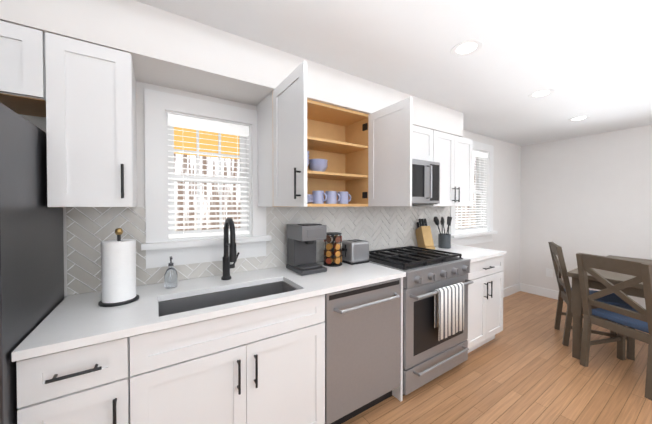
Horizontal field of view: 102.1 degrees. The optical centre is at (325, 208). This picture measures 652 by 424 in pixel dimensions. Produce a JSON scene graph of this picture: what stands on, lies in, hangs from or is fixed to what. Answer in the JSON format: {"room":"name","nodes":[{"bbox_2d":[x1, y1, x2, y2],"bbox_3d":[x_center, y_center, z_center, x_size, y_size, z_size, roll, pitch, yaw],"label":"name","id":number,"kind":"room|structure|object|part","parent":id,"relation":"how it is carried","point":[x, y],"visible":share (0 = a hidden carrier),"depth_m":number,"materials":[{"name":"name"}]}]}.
{"room":"kitchen","nodes":[
{"label":"kitchen","id":0,"kind":"room"},
{"bbox_2d":[0,0,462,136],"bbox_3d":[-0.353,-0.859,1.778,4.020,0.245,0.335,0,1,-33],"label":"soffit","id":1,"kind":"structure","parent":0,"point":[164,48],"depth_m":1.42,"materials":[{"name":"paint"}]},
{"bbox_2d":[19,81,520,298],"bbox_3d":[0.461,0.176,2.614,6.680,2.335,0.160,0,1,-33],"label":"wall","id":2,"kind":"structure","parent":0,"point":[506,191],"depth_m":3.83,"materials":[{"name":"paint"}]},
{"bbox_2d":[0,20,45,100],"bbox_3d":[-1.623,-0.587,0.941,0.935,0.272,0.362,0,1,-33],"label":"upper cabinet","id":3,"kind":"object","parent":2,"relation":"attached to","point":[22,63],"visible":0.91,"depth_m":1.04,"materials":[{"name":"white wood"}]},
{"bbox_2d":[0,93,45,116],"bbox_3d":[-1.638,-0.450,0.966,0.925,0.002,0.297,0,1,-33],"label":"cabinet underside","id":4,"kind":"object","parent":3,"relation":"attached to","point":[25,105],"visible":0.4,"depth_m":1.14,"materials":[{"name":"brown wood"}]},
{"bbox_2d":[45,32,136,206],"bbox_3d":[-1.107,-0.369,1.277,0.285,0.718,0.362,0,1,-33],"label":"upper cabinet","id":5,"kind":"object","parent":2,"relation":"attached to","point":[91,119],"visible":1,"depth_m":1.16,"materials":[{"name":"white wood"}]},
{"bbox_3d":[-0.928,-0.126,1.202,0.010,0.155,0.036,0,1,-33],"label":"handle","id":6,"kind":"part","parent":5,"relation":"part of","materials":[{"name":"black metal"}]},
{"bbox_2d":[141,88,271,268],"bbox_3d":[-0.773,-0.176,1.769,0.765,1.039,0.230,0,1,-33],"label":"window","id":7,"kind":"structure","parent":2,"relation":"in","point":[198,124],"depth_m":1.69,"materials":[{"name":"white"}]},
{"bbox_2d":[66,206,449,294],"bbox_3d":[0.081,0.205,2.263,3.359,0.454,0.004,0,1,-33],"label":"tile backsplash","id":8,"kind":"structure","parent":2,"relation":"attached to","point":[414,214],"depth_m":1.93,"materials":[{"name":"grey tile"}]},
{"bbox_2d":[257,61,411,206],"bbox_3d":[0.035,-0.375,1.810,0.876,0.718,0.710,0,1,-33],"label":"upper cabinet","id":9,"kind":"object","parent":2,"relation":"attached to","point":[368,157],"visible":1,"depth_m":1.83,"materials":[{"name":"white wood"}]},
{"bbox_2d":[307,151,308,166],"bbox_3d":[-0.196,-0.334,1.873,0.156,0.142,0.156,0,1,-33],"label":"bowls","id":10,"kind":"object","parent":9,"relation":"in","point":[307,158],"visible":0.04,"depth_m":1.85,"materials":[{"name":"blue ceramic"}]},
{"bbox_2d":[307,194,312,203],"bbox_3d":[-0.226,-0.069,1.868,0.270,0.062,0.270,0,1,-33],"label":"mug","id":11,"kind":"object","parent":9,"relation":"in","point":[309,198],"visible":0.15,"depth_m":1.81,"materials":[{"name":"blue ceramic"}]},
{"bbox_2d":[309,159,327,171],"bbox_3d":[-0.058,-0.315,1.974,0.144,0.100,0.144,0,1,-33],"label":"bowls","id":12,"kind":"object","parent":9,"relation":"in","point":[318,165],"visible":0.98,"depth_m":1.92,"materials":[{"name":"blue ceramic"}]},
{"bbox_2d":[312,191,326,203],"bbox_3d":[-0.054,-0.087,1.942,0.086,0.095,0.109,0,1,-33],"label":"mug","id":13,"kind":"object","parent":9,"relation":"in","point":[318,197],"visible":0.92,"depth_m":1.92,"materials":[{"name":"blue ceramic"}]},
{"bbox_2d":[325,191,339,203],"bbox_3d":[0.049,-0.087,2.010,0.114,0.095,0.086,0,1,-33],"label":"mug","id":14,"kind":"object","parent":9,"relation":"in","point":[331,197],"visible":0.9,"depth_m":1.97,"materials":[{"name":"blue ceramic"}]},
{"bbox_2d":[337,191,350,203],"bbox_3d":[0.146,-0.088,2.085,0.117,0.095,0.086,0,1,-33],"label":"mug","id":15,"kind":"object","parent":9,"relation":"in","point":[343,197],"visible":0.83,"depth_m":2.04,"materials":[{"name":"blue ceramic"}]},
{"bbox_2d":[412,125,432,161],"bbox_3d":[0.606,-0.587,2.383,0.768,0.310,0.362,0,1,-33],"label":"upper cabinet","id":16,"kind":"object","parent":2,"relation":"attached to","point":[422,143],"visible":0.12,"depth_m":2.39,"materials":[{"name":"white wood"}]},
{"bbox_2d":[412,159,439,204],"bbox_3d":[0.629,-0.234,2.350,0.762,0.386,0.451,0,1,-33],"label":"microwave","id":17,"kind":"object","parent":16,"relation":"attached to","point":[425,182],"visible":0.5,"depth_m":2.28,"materials":[{"name":"silver metal"}]},
{"bbox_3d":[0.898,-0.235,2.285,0.020,0.301,0.051,0,1,-33],"label":"handle","id":18,"kind":"part","parent":17,"relation":"part of","materials":[{"name":"silver metal"}]},
{"bbox_2d":[412,130,472,205],"bbox_3d":[1.219,-0.388,2.782,0.684,0.718,0.362,0,1,-33],"label":"upper cabinet","id":19,"kind":"object","parent":2,"relation":"attached to","point":[453,155],"visible":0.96,"depth_m":2.65,"materials":[{"name":"white wood"}]},
{"bbox_3d":[1.307,-0.145,2.649,0.080,0.155,0.036,0,1,-33],"label":"handle","id":20,"kind":"part","parent":19,"relation":"part of","materials":[{"name":"black"}]},
{"bbox_2d":[450,141,497,245],"bbox_3d":[1.901,-0.214,3.499,1.065,1.349,0.230,0,1,-33],"label":"window","id":21,"kind":"structure","parent":2,"relation":"in","point":[478,155],"depth_m":3.64,"materials":[{"name":"white"}]},
{"bbox_2d":[503,283,520,297],"bbox_3d":[2.309,1.267,3.720,1.950,0.125,0.014,0,1,-33],"label":"baseboard","id":22,"kind":"structure","parent":2,"relation":"attached to","point":[510,290],"depth_m":4.08,"materials":[{"name":"white wood"}]},
{"bbox_2d":[135,0,651,145],"bbox_3d":[1.672,-1.018,0.726,6.680,0.100,4.700,0,1,-33],"label":"ceiling","id":23,"kind":"structure","parent":0,"point":[592,59],"depth_m":1.62,"materials":[{"name":"paint"}]},
{"bbox_2d":[451,39,482,56],"bbox_3d":[0.855,-0.977,1.603,0.176,0.004,0.176,0,1,-33],"label":"recessed light","id":24,"kind":"object","parent":23,"relation":"in","point":[479,43],"visible":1,"depth_m":1.59,"materials":[{"name":"white"}]},
{"bbox_2d":[528,89,554,97],"bbox_3d":[1.840,-0.985,2.253,0.176,0.004,0.176,0,1,-33],"label":"recessed light","id":25,"kind":"object","parent":23,"relation":"in","point":[551,91],"visible":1,"depth_m":2.25,"materials":[{"name":"white"}]},
{"bbox_2d":[568,116,589,120],"bbox_3d":[2.781,-0.993,2.897,0.176,0.004,0.176,0,1,-33],"label":"recessed light","id":26,"kind":"object","parent":23,"relation":"in","point":[580,119],"visible":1,"depth_m":2.89,"materials":[{"name":"white"}]},
{"bbox_2d":[342,291,651,423],"bbox_3d":[1.672,1.417,0.757,6.680,0.100,4.700,0,1,-33],"label":"floor","id":27,"kind":"structure","parent":0,"point":[524,366],"depth_m":2.02,"materials":[{"name":"brown wood"}]},
{"bbox_2d":[0,102,63,423],"bbox_3d":[-1.494,0.522,0.756,0.914,1.690,0.781,0,1,-33],"label":"fridge","id":28,"kind":"object","parent":27,"relation":"on","point":[31,266],"visible":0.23,"depth_m":0.92,"materials":[{"name":"black metal"}]},
{"bbox_2d":[16,337,129,423],"bbox_3d":[-1.035,0.920,1.174,0.292,0.883,0.642,0,1,-33],"label":"base cabinet","id":29,"kind":"object","parent":27,"relation":"on","point":[89,384],"visible":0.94,"depth_m":0.93,"materials":[{"name":"white wood"}]},
{"bbox_3d":[-0.853,0.708,0.927,0.182,0.289,0.036,0,1,-33],"label":"handle","id":30,"kind":"part","parent":29,"relation":"part of","materials":[{"name":"black metal"}]},
{"bbox_2d":[129,285,324,423],"bbox_3d":[-0.535,0.916,1.497,0.895,0.883,0.642,0,1,-33],"label":"base cabinet","id":31,"kind":"object","parent":27,"relation":"on","point":[264,365],"visible":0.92,"depth_m":1.23,"materials":[{"name":"white wood"}]},
{"bbox_3d":[-0.370,0.771,1.241,0.090,0.155,0.036,0,1,-33],"label":"handle","id":32,"kind":"part","parent":31,"relation":"part of","materials":[{"name":"black metal"}]},
{"bbox_2d":[11,244,506,361],"bbox_3d":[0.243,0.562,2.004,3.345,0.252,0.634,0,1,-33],"label":"countertop","id":33,"kind":"structure","parent":31,"relation":"on","point":[72,321],"depth_m":1.35,"materials":[{"name":"white stone"}]},
{"bbox_2d":[98,228,138,306],"bbox_3d":[-0.999,0.268,1.271,0.156,0.354,0.156,0,1,-33],"label":"paper towel","id":34,"kind":"object","parent":33,"relation":"on","point":[118,270],"visible":0.98,"depth_m":1.22,"materials":[{"name":"white paper"}]},
{"bbox_2d":[164,256,177,288],"bbox_3d":[-0.877,0.356,1.489,0.064,0.172,0.072,0,1,-33],"label":"soap dispenser","id":35,"kind":"object","parent":33,"relation":"on","point":[170,278],"visible":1,"depth_m":1.47,"materials":[{"name":"clear glass"}]},
{"bbox_2d":[158,281,297,316],"bbox_3d":[-0.489,0.586,1.409,0.706,0.220,0.316,0,1,-33],"label":"sink basin","id":36,"kind":"object","parent":33,"relation":"in","point":[198,300],"depth_m":1.51,"materials":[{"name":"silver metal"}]},
{"bbox_2d":[221,217,238,279],"bbox_3d":[-0.562,0.245,1.600,0.110,0.390,0.221,0,1,-33],"label":"faucet","id":37,"kind":"object","parent":33,"relation":"on","point":[231,254],"visible":1,"depth_m":1.63,"materials":[{"name":"black metal"}]},
{"bbox_2d":[286,223,326,275],"bbox_3d":[-0.144,0.271,1.884,0.200,0.332,0.260,0,1,-33],"label":"coffee maker","id":38,"kind":"object","parent":33,"relation":"on","point":[301,247],"visible":1,"depth_m":1.84,"materials":[{"name":"grey plastic"}]},
{"bbox_3d":[-0.114,0.174,1.836,0.140,0.137,0.090,0,1,-33],"label":"spout","id":39,"kind":"part","parent":38,"relation":"part of","materials":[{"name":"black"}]},
{"bbox_2d":[323,232,341,266],"bbox_3d":[0.052,0.311,2.059,0.150,0.246,0.150,0,1,-33],"label":"pod carousel","id":40,"kind":"object","parent":33,"relation":"on","point":[333,253],"visible":1,"depth_m":2.01,"materials":[{"name":"black"}]},
{"bbox_2d":[341,239,368,264],"bbox_3d":[0.227,0.345,2.149,0.210,0.176,0.160,0,1,-33],"label":"toaster","id":41,"kind":"object","parent":33,"relation":"on","point":[355,251],"visible":0.83,"depth_m":2.09,"materials":[{"name":"silver metal"}]},
{"bbox_2d":[415,219,434,250],"bbox_3d":[1.027,0.264,2.739,0.100,0.324,0.237,0,1,-8],"label":"knife block","id":42,"kind":"object","parent":33,"relation":"on","point":[424,238],"visible":0.83,"depth_m":2.71,"materials":[{"name":"brown wood"}]},
{"bbox_3d":[1.019,0.155,2.795,0.109,0.109,0.118,0,1,-33],"label":"handle","id":43,"kind":"part","parent":42,"relation":"part of","materials":[{"name":"black plastic"}]},
{"bbox_2d":[434,216,451,248],"bbox_3d":[1.300,0.251,2.884,0.302,0.346,0.126,0,1,-33],"label":"utensil crock","id":44,"kind":"object","parent":33,"relation":"on","point":[444,239],"visible":1,"depth_m":2.84,"materials":[{"name":"grey ceramic"}]},
{"bbox_2d":[324,278,400,423],"bbox_3d":[0.114,0.913,1.901,0.618,0.879,0.656,0,1,-33],"label":"dishwasher","id":45,"kind":"object","parent":27,"relation":"on","point":[362,344],"visible":0.62,"depth_m":1.64,"materials":[{"name":"silver metal"}]},
{"bbox_3d":[0.276,0.586,1.645,0.525,0.025,0.058,0,1,-33],"label":"handle","id":46,"kind":"part","parent":45,"relation":"part of","materials":[{"name":"silver metal"}]},
{"bbox_2d":[392,277,402,401],"bbox_3d":[0.368,0.908,2.103,0.019,0.883,0.607,0,1,-33],"label":"cabinet filler","id":47,"kind":"object","parent":27,"relation":"on","point":[397,392],"visible":0.21,"depth_m":1.85,"materials":[{"name":"white wood"}]},
{"bbox_2d":[368,246,473,395],"bbox_3d":[0.744,0.868,2.284,0.806,0.960,0.709,0,1,-33],"label":"range","id":48,"kind":"object","parent":27,"relation":"on","point":[435,312],"visible":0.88,"depth_m":1.99,"materials":[{"name":"silver metal"}]},
{"bbox_3d":[0.911,0.824,2.025,0.728,0.704,0.068,0,1,-33],"label":"handle","id":49,"kind":"part","parent":48,"relation":"part of","materials":[{"name":"silver metal"}]},
{"bbox_2d":[434,282,463,340],"bbox_3d":[0.952,0.775,2.022,0.330,0.372,0.045,0,1,-33],"label":"towel","id":50,"kind":"object","parent":48,"relation":"hanging from","point":[448,300],"depth_m":1.99,"materials":[{"name":"white fabric"}]},
{"bbox_2d":[467,256,503,352],"bbox_3d":[1.353,0.900,2.719,0.685,0.883,0.642,0,1,-33],"label":"base cabinet","id":51,"kind":"object","parent":27,"relation":"on","point":[485,306],"visible":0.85,"depth_m":2.47,"materials":[{"name":"white wood"}]},
{"bbox_3d":[1.518,0.689,2.462,0.160,0.289,0.036,0,1,-33],"label":"handle","id":52,"kind":"part","parent":51,"relation":"part of","materials":[{"name":"black"}]},
{"bbox_2d":[548,242,634,360],"bbox_3d":[2.632,0.856,2.656,0.549,0.977,0.440,0,1,32],"label":"chair","id":53,"kind":"object","parent":27,"relation":"on","point":[565,288],"visible":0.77,"depth_m":2.58,"materials":[{"name":"brown wood"}]},
{"bbox_3d":[2.689,0.880,2.621,0.538,0.044,0.540,0,1,-33],"label":"seat","id":54,"kind":"part","parent":53,"relation":"part of","materials":[{"name":"blue fabric"}]},
{"bbox_2d":[567,255,651,359],"bbox_3d":[3.057,0.958,2.422,1.500,0.775,0.900,0,1,-33],"label":"dining table","id":55,"kind":"object","parent":27,"relation":"on","point":[615,278],"visible":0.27,"depth_m":2.35,"materials":[{"name":"brown wood"}]},
{"bbox_2d":[576,253,651,400],"bbox_3d":[2.456,0.863,2.109,0.549,0.977,0.440,0,1,-13],"label":"chair","id":56,"kind":"object","parent":27,"relation":"on","point":[636,315],"visible":1,"depth_m":2.07,"materials":[{"name":"brown wood"}]},
{"bbox_3d":[2.521,0.887,2.124,0.522,0.044,0.519,0,1,-33],"label":"seat","id":57,"kind":"part","parent":56,"relation":"part of","materials":[{"name":"blue fabric"}]},
{"bbox_2d":[520,125,651,308],"bbox_3d":[4.376,0.177,2.491,0.160,2.335,4.300,0,1,-33],"label":"wall","id":58,"kind":"structure","parent":0,"point":[589,194],"depth_m":3.61,"materials":[{"name":"paint"}]},
{"bbox_2d":[521,283,563,300],"bbox_3d":[4.303,1.283,2.458,0.014,0.125,4.300,0,1,-33],"label":"baseboard","id":59,"kind":"structure","parent":58,"relation":"attached to","point":[531,289],"depth_m":4.03,"materials":[{"name":"white wood"}]},
{"bbox_2d":[546,268,552,276],"bbox_3d":[3.343,0.956,3.941,0.009,0.120,0.080,0,1,-33],"label":"electrical outlet","id":60,"kind":"object","parent":58,"relation":"attached to","point":[549,272],"visible":1,"depth_m":3.94,"materials":[{"name":"white plastic"}]},
{"label":"outside","id":61,"kind":"structure","parent":0,"visible":0},
{"bbox_2d":[174,154,475,230],"bbox_3d":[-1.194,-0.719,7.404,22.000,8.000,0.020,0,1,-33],"label":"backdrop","id":62,"kind":"structure","parent":61,"point":[183,160],"depth_m":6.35,"materials":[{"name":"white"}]},
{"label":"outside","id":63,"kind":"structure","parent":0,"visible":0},
{"bbox_2d":[174,127,238,158],"bbox_3d":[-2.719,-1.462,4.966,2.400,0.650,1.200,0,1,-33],"label":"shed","id":64,"kind":"object","parent":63,"point":[205,136],"visible":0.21,"depth_m":4.74,"materials":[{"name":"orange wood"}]}
]}

